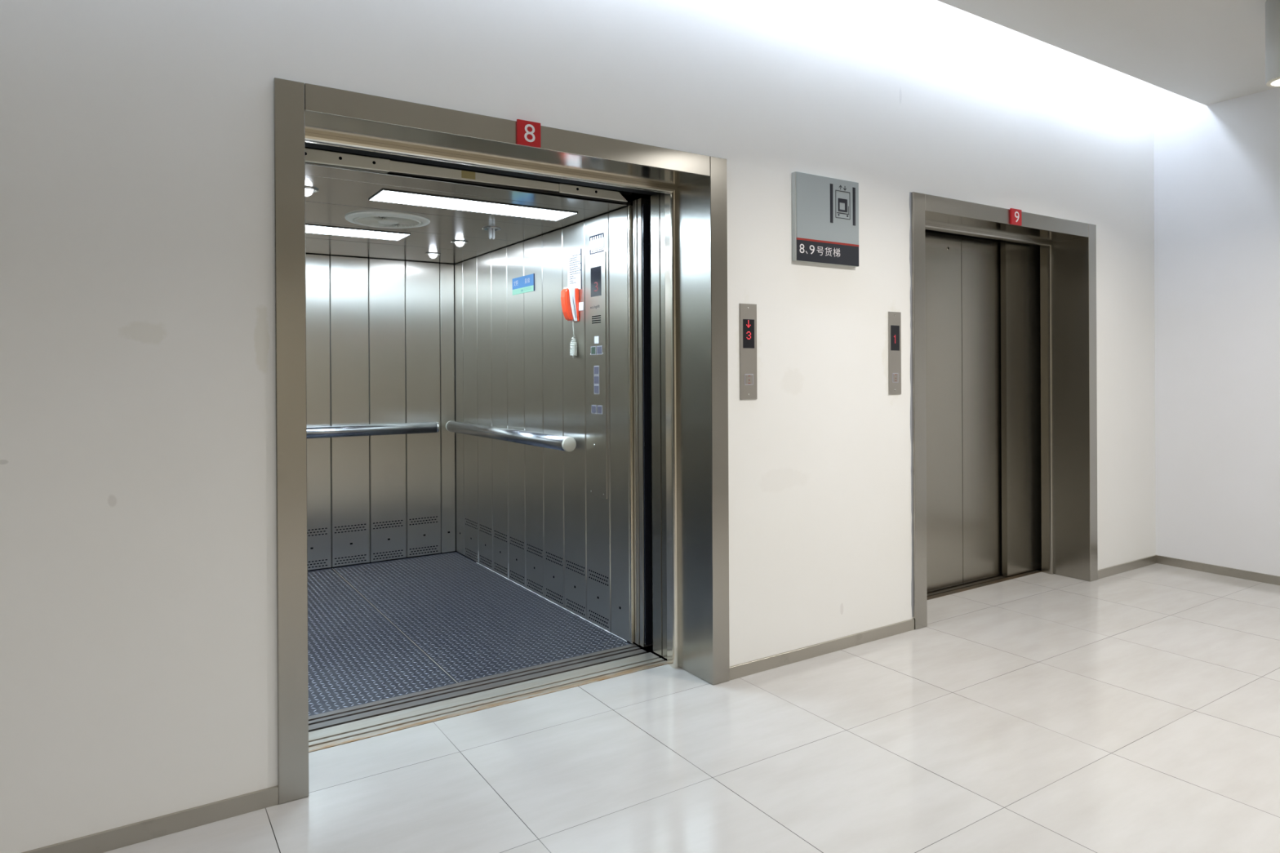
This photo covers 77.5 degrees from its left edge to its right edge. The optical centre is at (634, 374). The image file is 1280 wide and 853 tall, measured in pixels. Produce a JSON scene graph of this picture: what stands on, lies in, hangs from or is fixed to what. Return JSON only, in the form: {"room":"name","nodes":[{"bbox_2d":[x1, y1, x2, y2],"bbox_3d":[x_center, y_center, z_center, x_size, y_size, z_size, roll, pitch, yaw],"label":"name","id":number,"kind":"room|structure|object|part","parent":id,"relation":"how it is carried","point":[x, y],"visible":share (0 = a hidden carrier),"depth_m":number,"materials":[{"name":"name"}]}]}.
{"room":"elevator lobby","nodes":[
{"label":"elevator lobby","id":0,"kind":"room"},
{"bbox_2d":[0,0,1155,852],"bbox_3d":[-0.369,-0.436,2.933,9.067,3.500,0.215,0,0,-33],"label":"wall","id":1,"kind":"structure","parent":0,"point":[139,663],"depth_m":2.36,"materials":[{"name":"white paint"}]},
{"bbox_2d":[21,785,278,852],"bbox_3d":[-2.583,1.252,1.371,3.635,0.052,0.011,0,0,-33],"label":"baseboard","id":2,"kind":"structure","parent":1,"relation":"attached to","point":[111,839],"depth_m":2.19,"materials":[{"name":"metal"}]},
{"bbox_2d":[273,77,729,804],"bbox_3d":[-0.460,0.119,2.999,2.340,2.351,0.456,0,0,-33],"label":"doorway","id":3,"kind":"structure","parent":1,"relation":"in","point":[688,191],"depth_m":3.13,"materials":[{"name":"metal"}]},
{"bbox_2d":[305,146,653,732],"bbox_3d":[-1.264,0.202,4.250,2.321,2.190,2.459,0,0,-33],"label":"car","id":4,"kind":"object","parent":3,"relation":"attached to","point":[443,565],"visible":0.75,"depth_m":4.50,"materials":[{"name":"metal"}]},
{"bbox_2d":[305,186,319,195],"bbox_3d":[-1.386,-0.766,3.362,0.100,0.030,0.100,0,0,-33],"label":"spotlight","id":5,"kind":"object","parent":4,"relation":"attached to","point":[308,190],"visible":0.63,"depth_m":3.35,"materials":[{"name":"white glass"}]},
{"bbox_3d":[-1.386,-0.766,3.362,0.056,0.029,0.056,0,0,-33],"label":"bulb","id":6,"kind":"part","parent":5,"relation":"part of","materials":[{"name":"white glass"}]},
{"bbox_3d":[-2.098,0.244,5.159,0.242,2.047,0.012,0,0,-33],"label":"wall panel","id":7,"kind":"part","parent":4,"relation":"part of","materials":[{"name":"metal"}]},
{"bbox_3d":[-1.890,0.243,5.293,0.244,2.047,0.012,0,0,-33],"label":"wall panel","id":8,"kind":"part","parent":4,"relation":"part of","materials":[{"name":"metal"}]},
{"bbox_2d":[305,224,410,240],"bbox_3d":[-1.711,-0.778,4.290,0.942,0.004,0.238,0,0,-33],"label":"ceiling light","id":9,"kind":"object","parent":4,"relation":"attached to","point":[310,228],"visible":0.59,"depth_m":4.39,"materials":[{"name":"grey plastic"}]},
{"bbox_2d":[306,422,439,438],"bbox_3d":[-1.960,0.371,5.173,1.385,0.076,0.113,0,0,-33],"label":"handrail","id":10,"kind":"object","parent":4,"relation":"attached to","point":[317,432],"visible":0.56,"depth_m":5.26,"materials":[{"name":"grey metal"}]},
{"bbox_3d":[-1.712,1.272,4.014,0.844,0.008,2.326,0,0,-33],"label":"floor plate","id":11,"kind":"part","parent":4,"relation":"part of","materials":[{"name":"grey"}]},
{"bbox_2d":[344,211,430,228],"bbox_3d":[-1.248,-0.773,4.030,0.414,0.020,0.414,0,0,-33],"label":"ceiling vent","id":12,"kind":"object","parent":4,"relation":"attached to","point":[386,220],"visible":1,"depth_m":3.98,"materials":[{"name":"white plastic"}]},
{"bbox_2d":[356,216,418,227],"bbox_3d":[-1.248,-0.775,4.030,0.303,0.013,0.303,0,0,-33],"label":"grille","id":13,"kind":"object","parent":12,"relation":"attached to","point":[371,221],"depth_m":4.02,"materials":[{"name":"white plastic"}]},
{"bbox_3d":[-1.682,0.242,5.427,0.242,2.047,0.012,0,0,-33],"label":"wall panel","id":14,"kind":"part","parent":4,"relation":"part of","materials":[{"name":"metal"}]},
{"bbox_3d":[-1.827,-0.787,4.957,1.693,0.012,0.623,0,0,-33],"label":"ceiling panel","id":15,"kind":"part","parent":4,"relation":"part of","materials":[{"name":"metal"}]},
{"bbox_3d":[-1.523,-0.788,4.484,1.693,0.012,0.498,0,0,-33],"label":"ceiling panel","id":16,"kind":"part","parent":4,"relation":"part of","materials":[{"name":"metal"}]},
{"bbox_3d":[-1.475,0.240,5.560,0.241,2.047,0.012,0,0,-33],"label":"wall panel","id":17,"kind":"part","parent":4,"relation":"part of","materials":[{"name":"metal"}]},
{"bbox_2d":[425,252,440,257],"bbox_3d":[-1.313,-0.769,5.186,0.100,0.030,0.100,0,0,-33],"label":"spotlight","id":18,"kind":"object","parent":4,"relation":"attached to","point":[432,255],"visible":1,"depth_m":5.17,"materials":[{"name":"white glass"}]},
{"bbox_3d":[-1.313,-0.769,5.186,0.056,0.029,0.056,0,0,-33],"label":"bulb","id":19,"kind":"part","parent":18,"relation":"part of","materials":[{"name":"white glass"}]},
{"bbox_3d":[-1.248,-0.789,4.057,1.693,0.012,0.513,0,0,-33],"label":"ceiling panel","id":20,"kind":"part","parent":4,"relation":"part of","materials":[{"name":"metal"}]},
{"bbox_3d":[-1.327,0.240,5.655,0.102,2.047,0.012,0,0,-33],"label":"wall panel","id":21,"kind":"part","parent":4,"relation":"part of","materials":[{"name":"metal"}]},
{"bbox_3d":[-0.974,-0.790,3.630,1.693,0.012,0.498,0,0,-33],"label":"ceiling panel","id":22,"kind":"part","parent":4,"relation":"part of","materials":[{"name":"metal"}]},
{"bbox_3d":[-1.231,0.239,5.615,0.012,2.047,0.156,0,0,-33],"label":"wall panel","id":23,"kind":"part","parent":4,"relation":"part of","materials":[{"name":"metal"}]},
{"bbox_2d":[451,240,468,246],"bbox_3d":[-1.037,-0.770,4.721,0.100,0.030,0.100,0,0,-33],"label":"spotlight","id":24,"kind":"object","parent":4,"relation":"attached to","point":[458,242],"visible":1,"depth_m":4.70,"materials":[{"name":"white glass"}]},
{"bbox_3d":[-1.037,-0.770,4.721,0.056,0.029,0.056,0,0,-33],"label":"bulb","id":25,"kind":"part","parent":24,"relation":"part of","materials":[{"name":"white glass"}]},
{"bbox_3d":[-0.792,-0.790,3.347,1.693,0.012,0.171,0,0,-33],"label":"ceiling panel","id":26,"kind":"part","parent":4,"relation":"part of","materials":[{"name":"metal"}]},
{"bbox_3d":[-1.116,0.239,5.437,0.012,2.047,0.259,0,0,-33],"label":"wall panel","id":27,"kind":"part","parent":4,"relation":"part of","materials":[{"name":"metal"}]},
{"bbox_2d":[368,189,577,221],"bbox_3d":[-0.734,-0.783,3.722,0.940,0.004,0.230,0,0,-33],"label":"ceiling light","id":28,"kind":"object","parent":4,"relation":"attached to","point":[384,195],"visible":1,"depth_m":3.69,"materials":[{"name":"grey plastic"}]},
{"bbox_3d":[-0.683,1.280,3.227,1.683,0.030,0.112,0,0,-33],"label":"car sill","id":29,"kind":"part","parent":4,"relation":"part of","materials":[{"name":"silver metal"}]},
{"bbox_3d":[-0.999,1.267,4.473,0.844,0.008,2.326,0,0,-33],"label":"floor plate","id":30,"kind":"part","parent":4,"relation":"part of","materials":[{"name":"grey"}]},
{"bbox_3d":[-0.979,0.238,5.223,0.012,2.047,0.241,0,0,-33],"label":"wall panel","id":31,"kind":"part","parent":4,"relation":"part of","materials":[{"name":"metal"}]},
{"bbox_2d":[482,226,501,239],"bbox_3d":[-0.771,-0.757,4.298,0.100,0.058,0.100,0,0,-33],"label":"spotlight","id":32,"kind":"object","parent":4,"relation":"attached to","point":[490,229],"visible":1,"depth_m":4.29,"materials":[{"name":"silver metal"}]},
{"bbox_3d":[-0.771,-0.756,4.298,0.029,0.058,0.025,0,0,-33],"label":"bulb","id":33,"kind":"part","parent":32,"relation":"part of","materials":[{"name":"white glass"}]},
{"bbox_3d":[-0.846,0.238,5.017,0.012,2.047,0.242,0,0,-33],"label":"wall panel","id":34,"kind":"part","parent":4,"relation":"part of","materials":[{"name":"metal"}]},
{"bbox_2d":[445,421,576,452],"bbox_3d":[-0.795,0.361,4.827,0.108,0.076,1.758,0,0,-33],"label":"handrail","id":35,"kind":"object","parent":4,"relation":"attached to","point":[568,444],"visible":1,"depth_m":4.57,"materials":[{"name":"grey metal"}]},
{"bbox_3d":[-0.713,0.237,4.810,0.012,2.047,0.242,0,0,-33],"label":"wall panel","id":36,"kind":"part","parent":4,"relation":"part of","materials":[{"name":"metal"}]},
{"bbox_2d":[512,273,534,295],"bbox_3d":[-0.659,-0.529,4.704,0.005,0.099,0.302,0,0,-33],"label":"poster","id":37,"kind":"object","parent":4,"relation":"attached to","point":[523,284],"visible":1,"depth_m":4.69,"materials":[{"name":"blue paper"}]},
{"bbox_3d":[-0.580,0.237,4.603,0.012,2.047,0.243,0,0,-33],"label":"wall panel","id":38,"kind":"part","parent":4,"relation":"part of","materials":[{"name":"metal"}]},
{"bbox_3d":[-0.447,0.237,4.396,0.012,2.047,0.240,0,0,-33],"label":"wall panel","id":39,"kind":"part","parent":4,"relation":"part of","materials":[{"name":"metal"}]},
{"bbox_2d":[560,286,578,358],"bbox_3d":[-0.341,-0.267,4.145,0.078,0.370,0.077,0,0,-33],"label":"phone","id":40,"kind":"object","parent":4,"relation":"attached to","point":[569,295],"visible":1,"depth_m":4.12,"materials":[{"name":"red plastic"}]},
{"bbox_3d":[-0.319,-0.187,4.145,0.036,0.184,0.048,0,0,-33],"label":"coiled cord","id":41,"kind":"part","parent":40,"relation":"part of","materials":[{"name":"beige plastic"}]},
{"bbox_2d":[567,248,582,289],"bbox_3d":[-0.316,-0.543,4.171,0.004,0.208,0.146,0,0,-33],"label":"notice","id":42,"kind":"object","parent":4,"relation":"attached to","point":[574,258],"visible":0.98,"depth_m":4.16,"materials":[{"name":"white paper"}]},
{"bbox_2d":[569,253,580,284],"bbox_3d":[-0.311,-0.549,4.162,0.001,0.146,0.122,0,0,-33],"label":"print","id":43,"kind":"object","parent":42,"relation":"attached to","point":[575,259],"depth_m":4.16,"materials":[{"name":"grey paper"}]},
{"bbox_3d":[-0.315,0.236,4.191,0.012,2.047,0.241,0,0,-33],"label":"wall panel","id":44,"kind":"part","parent":4,"relation":"part of","materials":[{"name":"metal"}]},
{"bbox_2d":[578,302,583,311],"bbox_3d":[-0.283,-0.350,4.124,0.002,0.043,0.069,0,0,-33],"label":"paper tag","id":45,"kind":"object","parent":4,"relation":"attached to","point":[580,304],"visible":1,"depth_m":4.12,"materials":[{"name":"grey paper"}]},
{"bbox_2d":[589,232,604,254],"bbox_3d":[-0.190,-0.650,3.976,0.002,0.090,0.139,0,0,-33],"label":"sticker","id":46,"kind":"object","parent":4,"relation":"attached to","point":[596,242],"visible":1,"depth_m":3.97,"materials":[{"name":"white paper"}]},
{"bbox_2d":[589,251,607,498],"bbox_3d":[-0.185,0.005,3.969,0.008,1.211,0.160,0,0,-33],"label":"control panel","id":47,"kind":"object","parent":4,"relation":"attached to","point":[597,319],"visible":1,"depth_m":3.96,"materials":[{"name":"metal"}]},
{"bbox_2d":[591,315,600,324],"bbox_3d":[-0.192,-0.273,3.977,0.001,0.037,0.089,0,0,-33],"label":"speaker grille","id":48,"kind":"object","parent":47,"relation":"attached to","point":[596,319],"depth_m":3.98,"materials":[{"name":"silver metal"}]},
{"bbox_3d":[-0.190,-0.172,3.973,0.001,0.035,0.042,0,0,-33],"label":"label plate","id":49,"kind":"part","parent":47,"relation":"part of","materials":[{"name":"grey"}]},
{"bbox_3d":[-0.183,0.236,3.987,0.012,2.047,0.235,0,0,-33],"label":"wall panel","id":50,"kind":"part","parent":4,"relation":"part of","materials":[{"name":"metal"}]},
{"bbox_3d":[-0.071,0.235,3.812,0.012,2.047,0.173,0,0,-33],"label":"wall panel","id":51,"kind":"part","parent":4,"relation":"part of","materials":[{"name":"metal"}]},
{"bbox_3d":[-0.002,0.235,3.738,0.052,2.049,0.020,0,0,-33],"label":"post","id":52,"kind":"part","parent":4,"relation":"part of","materials":[{"name":"metal"}]},
{"bbox_3d":[0.162,0.222,3.818,0.389,2.064,0.017,0,0,-33],"label":"car door","id":53,"kind":"part","parent":4,"relation":"part of","materials":[{"name":"metal"}]},
{"bbox_3d":[0.172,0.222,3.801,0.391,2.064,0.017,0,0,-33],"label":"car door","id":54,"kind":"part","parent":4,"relation":"part of","materials":[{"name":"metal"}]},
{"bbox_3d":[0.189,0.222,3.778,0.388,2.064,0.032,0,0,-33],"label":"car door","id":55,"kind":"part","parent":4,"relation":"part of","materials":[{"name":"metal"}]},
{"bbox_3d":[-0.534,1.279,3.126,1.540,0.032,0.158,0,0,-33],"label":"door sill","id":56,"kind":"part","parent":3,"relation":"part of","materials":[{"name":"metal"}]},
{"bbox_3d":[-0.481,0.234,3.032,1.540,2.060,0.075,0,0,-33],"label":"corner molding","id":57,"kind":"part","parent":3,"relation":"part of","materials":[{"name":"metal"}]},
{"bbox_2d":[516,119,540,147],"bbox_3d":[-0.370,-0.840,2.783,0.089,0.086,0.008,0,0,-33],"label":"number sign","id":58,"kind":"object","parent":3,"relation":"attached to","point":[528,133],"visible":1,"depth_m":2.78,"materials":[{"name":"red plastic"}]},
{"bbox_3d":[0.261,0.223,3.678,0.396,2.059,0.072,0,0,-33],"label":"door panel","id":59,"kind":"part","parent":3,"relation":"part of","materials":[{"name":"metal"}]},
{"bbox_3d":[0.294,0.223,3.624,0.398,2.059,0.039,0,0,-33],"label":"door panel","id":60,"kind":"part","parent":3,"relation":"part of","materials":[{"name":"metal"}]},
{"bbox_2d":[739,303,757,399],"bbox_3d":[0.477,-0.095,3.345,0.092,0.401,0.008,0,0,-33],"label":"station","id":61,"kind":"object","parent":1,"relation":"attached to","point":[748,312],"visible":1,"depth_m":3.34,"materials":[{"name":"grey metal"}]},
{"bbox_2d":[729,618,914,679],"bbox_3d":[0.876,1.230,3.597,1.169,0.052,0.011,0,0,-33],"label":"baseboard","id":62,"kind":"structure","parent":1,"relation":"attached to","point":[749,668],"depth_m":3.55,"materials":[{"name":"metal"}]},
{"bbox_2d":[791,171,858,266],"bbox_3d":[0.861,-0.689,3.582,0.397,0.387,0.026,0,0,-33],"label":"wall sign","id":63,"kind":"object","parent":1,"relation":"attached to","point":[825,210],"visible":1,"depth_m":3.56,"materials":[{"name":"grey plastic"}]},
{"bbox_2d":[888,311,901,394],"bbox_3d":[1.255,-0.102,3.845,0.088,0.398,0.008,0,0,-33],"label":"station","id":64,"kind":"object","parent":1,"relation":"attached to","point":[894,317],"visible":1,"depth_m":3.84,"materials":[{"name":"grey metal"}]},
{"bbox_2d":[909,191,913,617],"bbox_3d":[1.356,0.149,3.914,0.016,2.087,0.002,0,0,-33],"label":"door trim","id":65,"kind":"structure","parent":1,"relation":"attached to","point":[910,248],"depth_m":3.91,"materials":[{"name":"grey metal"}]},
{"bbox_2d":[911,191,1097,629],"bbox_3d":[1.960,0.101,4.556,2.296,2.356,0.456,0,0,-33],"label":"elevator","id":66,"kind":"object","parent":1,"relation":"in","point":[1004,374],"depth_m":4.81,"materials":[{"name":"metal"}]},
{"bbox_3d":[1.744,0.213,4.627,0.427,2.059,0.052,0,0,-33],"label":"door panel","id":67,"kind":"part","parent":66,"relation":"part of","materials":[{"name":"metal"}]},
{"bbox_3d":[2.097,0.211,4.853,0.406,2.059,0.052,0,0,-33],"label":"door panel","id":68,"kind":"part","parent":66,"relation":"part of","materials":[{"name":"metal"}]},
{"bbox_3d":[1.888,1.263,4.683,1.521,0.032,0.161,0,0,-33],"label":"door sill","id":69,"kind":"part","parent":66,"relation":"part of","materials":[{"name":"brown metal"}]},
{"bbox_3d":[1.947,0.216,4.581,1.521,2.065,0.075,0,0,-33],"label":"corner molding","id":70,"kind":"part","parent":66,"relation":"part of","materials":[{"name":"metal"}]},
{"bbox_2d":[1009,208,1022,226],"bbox_3d":[2.084,-0.860,4.361,0.095,0.087,0.010,0,0,-33],"label":"number sign","id":71,"kind":"object","parent":66,"relation":"attached to","point":[1015,214],"visible":1,"depth_m":4.35,"materials":[{"name":"red plastic"}]},
{"bbox_3d":[2.439,0.209,5.007,0.413,2.059,0.036,0,0,-33],"label":"door panel","id":72,"kind":"part","parent":66,"relation":"part of","materials":[{"name":"metal"}]},
{"bbox_2d":[1097,555,1156,579],"bbox_3d":[3.109,1.216,5.033,0.741,0.052,0.011,0,0,-33],"label":"baseboard","id":73,"kind":"structure","parent":1,"relation":"attached to","point":[1123,567],"depth_m":5.02,"materials":[{"name":"metal"}]},
{"bbox_2d":[102,563,1279,852],"bbox_3d":[1.304,1.289,0.350,9.067,0.060,6.496,0,0,-33],"label":"floor","id":74,"kind":"structure","parent":0,"point":[1137,710],"depth_m":2.64,"materials":[{"name":"tile"}]},
{"bbox_2d":[937,0,1277,105],"bbox_3d":[1.403,-1.674,0.074,8.967,0.025,5.913,0,0,-33],"label":"ceiling","id":75,"kind":"structure","parent":0,"point":[1206,52],"depth_m":3.93,"materials":[{"name":"paint"}]},
{"bbox_2d":[1265,0,1279,87],"bbox_3d":[2.910,-1.490,3.550,0.160,0.370,0.161,0,0,-33],"label":"recessed light","id":76,"kind":"object","parent":75,"relation":"in","point":[1272,7],"visible":1,"depth_m":3.54,"materials":[{"name":"grey metal"}]},
{"bbox_2d":[1153,84,1279,576],"bbox_3d":[5.141,-0.466,2.655,0.100,3.500,6.215,0,0,-33],"label":"wall","id":77,"kind":"structure","parent":0,"point":[1217,165],"depth_m":4.94,"materials":[{"name":"white paint"}]},
{"bbox_2d":[1156,555,1279,585],"bbox_3d":[5.104,1.208,2.628,0.011,0.052,6.215,0,0,-33],"label":"baseboard","id":78,"kind":"structure","parent":77,"relation":"attached to","point":[1224,571],"depth_m":4.93,"materials":[{"name":"metal"}]}
]}

